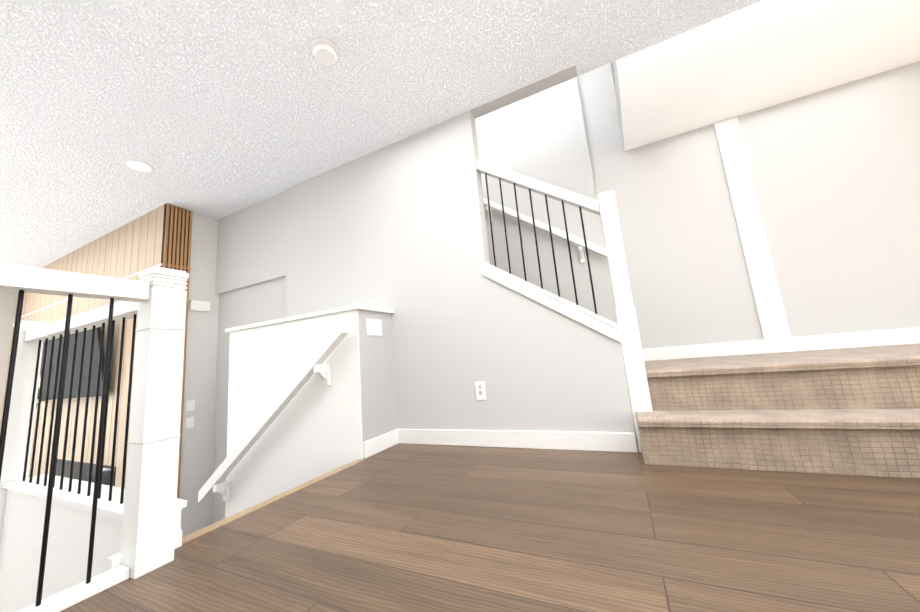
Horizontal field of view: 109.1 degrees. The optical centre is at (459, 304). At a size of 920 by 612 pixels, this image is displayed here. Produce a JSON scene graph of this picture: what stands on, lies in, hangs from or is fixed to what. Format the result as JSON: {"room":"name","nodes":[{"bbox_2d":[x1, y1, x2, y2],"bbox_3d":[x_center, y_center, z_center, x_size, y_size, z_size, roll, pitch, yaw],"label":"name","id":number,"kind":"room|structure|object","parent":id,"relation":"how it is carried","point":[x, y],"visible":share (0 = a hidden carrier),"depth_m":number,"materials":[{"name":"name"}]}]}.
{"room":"stair landing","nodes":[
{"label":"stair landing","id":0,"kind":"room"},
{"bbox_2d":[0,290,16,418],"bbox_3d":[-9.385,1.282,3.163,0.600,4.070,7.120,-9,-10,24],"label":"wall","id":1,"kind":"structure","parent":0,"point":[7,303],"depth_m":5.75,"materials":[{"name":"grey paint"}]},
{"bbox_2d":[0,205,163,487],"bbox_3d":[-5.533,1.194,4.693,5.080,4.070,0.239,-9,-10,24],"label":"wall","id":2,"kind":"structure","parent":0,"point":[131,250],"depth_m":4.21,"materials":[{"name":"beige wood"}]},
{"bbox_2d":[36,388,52,407],"bbox_3d":[-5.912,1.332,4.568,0.359,0.332,0.287,-9,-10,24],"label":"potted plant","id":3,"kind":"object","parent":2,"relation":"attached to","point":[42,401],"visible":0.15,"depth_m":4.55,"materials":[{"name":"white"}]},
{"bbox_2d":[40,327,104,399],"bbox_3d":[-4.982,0.722,4.203,1.695,0.946,0.271,-9,-10,24],"label":"television","id":4,"kind":"object","parent":2,"relation":"attached to","point":[95,364],"visible":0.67,"depth_m":4.07,"materials":[{"name":"black"}]},
{"bbox_2d":[55,459,115,486],"bbox_3d":[-4.631,2.263,4.081,1.794,0.594,0.136,-9,-10,24],"label":"fireplace insert","id":5,"kind":"object","parent":2,"relation":"in","point":[105,474],"visible":0.07,"depth_m":4.02,"materials":[{"name":"black metal"}]},
{"bbox_2d":[0,474,186,611],"bbox_3d":[-1.878,1.677,1.513,1.645,1.495,0.230,-9,-10,24],"label":"wall","id":6,"kind":"structure","parent":0,"point":[66,562],"depth_m":1.61,"materials":[{"name":"white paint"}]},
{"bbox_2d":[22,301,137,503],"bbox_3d":[-1.984,0.499,1.716,1.631,0.905,0.080,-9,-10,24],"label":"railing","id":7,"kind":"object","parent":6,"relation":"on","point":[93,319],"visible":0.77,"depth_m":1.71,"materials":[{"name":"white"}]},
{"bbox_2d":[179,212,218,536],"bbox_3d":[-3.172,0.869,3.941,0.120,4.070,0.375,-9,-10,24],"label":"wall","id":8,"kind":"structure","parent":0,"point":[197,459],"depth_m":3.93,"materials":[{"name":"white paint"}]},
{"bbox_2d":[161,203,192,498],"bbox_3d":[-3.235,0.829,3.655,0.056,4.070,0.270,-9,-10,24],"label":"wall","id":9,"kind":"structure","parent":8,"relation":"attached to","point":[176,239],"depth_m":3.86,"materials":[{"name":"brown"}]},
{"bbox_2d":[185,417,193,428],"bbox_3d":[-3.105,1.358,3.761,0.007,0.120,0.085,-9,-10,24],"label":"light switch","id":10,"kind":"object","parent":8,"relation":"attached to","point":[189,422],"depth_m":3.76,"materials":[{"name":"white plastic"}]},
{"bbox_2d":[186,400,194,411],"bbox_3d":[-3.121,1.171,3.791,0.007,0.120,0.085,-9,-10,24],"label":"light switch","id":11,"kind":"object","parent":8,"relation":"attached to","point":[190,406],"depth_m":3.79,"materials":[{"name":"white plastic"}]},
{"bbox_2d":[189,300,209,311],"bbox_3d":[-3.184,0.020,4.011,0.044,0.125,0.210,-9,-10,24],"label":"box","id":12,"kind":"object","parent":8,"relation":"attached to","point":[196,305],"visible":1,"depth_m":3.99,"materials":[{"name":"white plastic"}]},
{"bbox_2d":[358,310,396,458],"bbox_3d":[-1.333,1.375,2.889,1.630,2.430,0.420,-9,-10,24],"label":"wall","id":13,"kind":"structure","parent":0,"point":[378,397],"depth_m":2.63,"materials":[{"name":"grey paint"}]},
{"bbox_2d":[225,304,393,517],"bbox_3d":[-1.344,1.355,2.873,1.690,2.465,0.459,-9,-10,24],"label":"wall","id":14,"kind":"structure","parent":13,"relation":"on","point":[313,430],"depth_m":2.74,"materials":[{"name":"white paint"}]},
{"bbox_2d":[198,319,347,503],"bbox_3d":[-1.595,0.956,2.745,1.780,1.455,0.123,-9,-10,24],"label":"handrail","id":15,"kind":"object","parent":14,"relation":"attached to","point":[317,358],"visible":1,"depth_m":2.65,"materials":[{"name":"white wood"}]},
{"bbox_2d":[366,318,381,335],"bbox_3d":[-0.703,0.188,2.688,0.010,0.135,0.180,-9,-10,24],"label":"light switch","id":16,"kind":"object","parent":13,"relation":"attached to","point":[373,327],"visible":1,"depth_m":2.68,"materials":[{"name":"white plastic"}]},
{"bbox_2d":[363,327,919,458],"bbox_3d":[-1.303,1.602,2.719,15.100,1.925,3.110,-9,-10,24],"label":"baseboard","id":17,"kind":"structure","parent":13,"relation":"attached to","point":[603,441],"depth_m":2.49,"materials":[{"name":"white"}]},
{"bbox_2d":[0,0,761,267],"bbox_3d":[-3.056,-1.913,0.503,15.400,0.300,7.120,-9,-10,24],"label":"ceiling","id":18,"kind":"structure","parent":0,"point":[217,109],"depth_m":2.39,"materials":[{"name":"white paint"}]},
{"bbox_2d":[123,160,153,172],"bbox_3d":[-3.093,-1.329,3.151,0.210,0.008,0.210,-9,-10,24],"label":"recessed light","id":19,"kind":"object","parent":18,"relation":"in","point":[138,166],"visible":1,"depth_m":3.14,"materials":[{"name":"white plastic"}]},
{"bbox_2d":[311,37,338,65],"bbox_3d":[-0.888,-1.653,2.159,0.176,0.058,0.176,-9,-10,24],"label":"smoke detector","id":20,"kind":"object","parent":18,"relation":"attached to","point":[325,51],"visible":1,"depth_m":2.13,"materials":[{"name":"white plastic"}]},
{"bbox_2d":[212,65,637,523],"bbox_3d":[-1.157,-0.750,3.358,4.690,6.730,0.120,-9,-10,24],"label":"wall","id":21,"kind":"structure","parent":0,"point":[399,228],"depth_m":2.81,"materials":[{"name":"grey paint"}]},
{"bbox_2d":[475,381,486,399],"bbox_3d":[0.156,0.656,2.486,0.080,0.135,0.012,-9,-10,24],"label":"outlet","id":22,"kind":"object","parent":21,"relation":"attached to","point":[480,390],"visible":1,"depth_m":2.48,"materials":[{"name":"white plastic"}]},
{"bbox_2d":[482,262,620,342],"bbox_3d":[0.635,-0.036,2.412,0.890,0.718,0.164,-9,-10,24],"label":"trim","id":23,"kind":"structure","parent":21,"relation":"attached to","point":[594,321],"depth_m":2.31,"materials":[{"name":"white wood"}]},
{"bbox_2d":[476,160,599,314],"bbox_3d":[0.597,-0.580,2.493,0.868,1.418,0.080,-9,-10,24],"label":"balustrade railing","id":24,"kind":"object","parent":23,"relation":"on","point":[563,196],"visible":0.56,"depth_m":2.48,"materials":[{"name":"white"}]},
{"bbox_2d":[60,443,919,611],"bbox_3d":[1.313,0.500,-1.196,6.835,0.254,8.350,-9,-10,24],"label":"floor","id":25,"kind":"structure","parent":0,"point":[399,527],"depth_m":1.15,"materials":[{"name":"brown wood"}]},
{"bbox_2d":[0,263,149,611],"bbox_3d":[-2.327,0.174,-1.019,0.080,1.070,5.063,-9,-10,24],"label":"railing","id":26,"kind":"object","parent":25,"relation":"on","point":[21,280],"visible":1,"depth_m":1.09,"materials":[{"name":"white wood"}]},
{"bbox_2d":[120,267,188,578],"bbox_3d":[-1.212,0.417,1.307,0.123,1.135,0.123,-9,-10,24],"label":"newel post","id":27,"kind":"object","parent":25,"relation":"on","point":[149,524],"visible":0.9,"depth_m":1.26,"materials":[{"name":"white wood"}]},
{"bbox_2d":[598,190,652,451],"bbox_3d":[1.101,0.066,2.172,0.112,1.706,0.112,-9,-10,24],"label":"newel post","id":28,"kind":"object","parent":25,"relation":"on","point":[638,387],"visible":0.96,"depth_m":2.12,"materials":[{"name":"white wood"}]},
{"bbox_2d":[624,344,919,478],"bbox_3d":[3.486,0.370,1.473,5.105,0.480,1.483,-9,-10,24],"label":"stairs","id":29,"kind":"structure","parent":25,"relation":"on","point":[849,411],"depth_m":1.68,"materials":[{"name":"carpet"}]},
{"bbox_2d":[475,77,615,322],"bbox_3d":[-0.739,-1.147,4.537,4.800,5.650,0.150,-9,-10,24],"label":"wall","id":30,"kind":"structure","parent":0,"point":[540,136],"depth_m":3.66,"materials":[{"name":"grey paint"}]},
{"bbox_2d":[483,198,607,263],"bbox_3d":[-0.175,-1.509,4.160,3.430,2.650,0.113,-9,-10,24],"label":"handrail","id":31,"kind":"object","parent":30,"relation":"attached to","point":[595,248],"visible":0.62,"depth_m":3.46,"materials":[{"name":"white wood"}]},
{"bbox_2d":[610,62,615,90],"bbox_3d":[1.397,-3.232,3.112,0.120,2.360,1.110,-9,-10,24],"label":"wall","id":32,"kind":"structure","parent":0,"point":[613,72],"depth_m":3.36,"materials":[{"name":"grey paint"}]},
{"bbox_2d":[577,61,919,348],"bbox_3d":[3.682,-1.849,2.542,5.000,5.650,0.130,-9,-10,24],"label":"wall","id":33,"kind":"structure","parent":0,"point":[835,173],"depth_m":2.79,"materials":[{"name":"grey paint"}]},
{"bbox_2d":[714,116,793,352],"bbox_3d":[2.545,-0.655,2.862,0.172,2.135,0.020,-9,-10,24],"label":"trim","id":34,"kind":"structure","parent":33,"relation":"attached to","point":[775,331],"depth_m":2.84,"materials":[{"name":"white wood"}]},
{"bbox_2d":[613,0,919,150],"bbox_3d":[3.543,-2.178,2.028,4.728,0.420,1.240,-9,-10,24],"label":"soffit","id":35,"kind":"structure","parent":0,"point":[762,54],"depth_m":2.41,"materials":[{"name":"white paint"}]},
{"bbox_3d":[-5.742,2.852,1.227,8.600,0.250,7.120,-9,-10,24],"label":"floor","id":36,"kind":"structure","parent":0,"visible":0},
{"bbox_2d":[0,320,46,543],"bbox_3d":[-2.711,1.326,1.952,0.113,2.465,0.113,-9,-10,24],"label":"newel post","id":37,"kind":"object","parent":36,"relation":"on","point":[18,420],"visible":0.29,"depth_m":2.03,"materials":[{"name":"white wood"}]}
]}

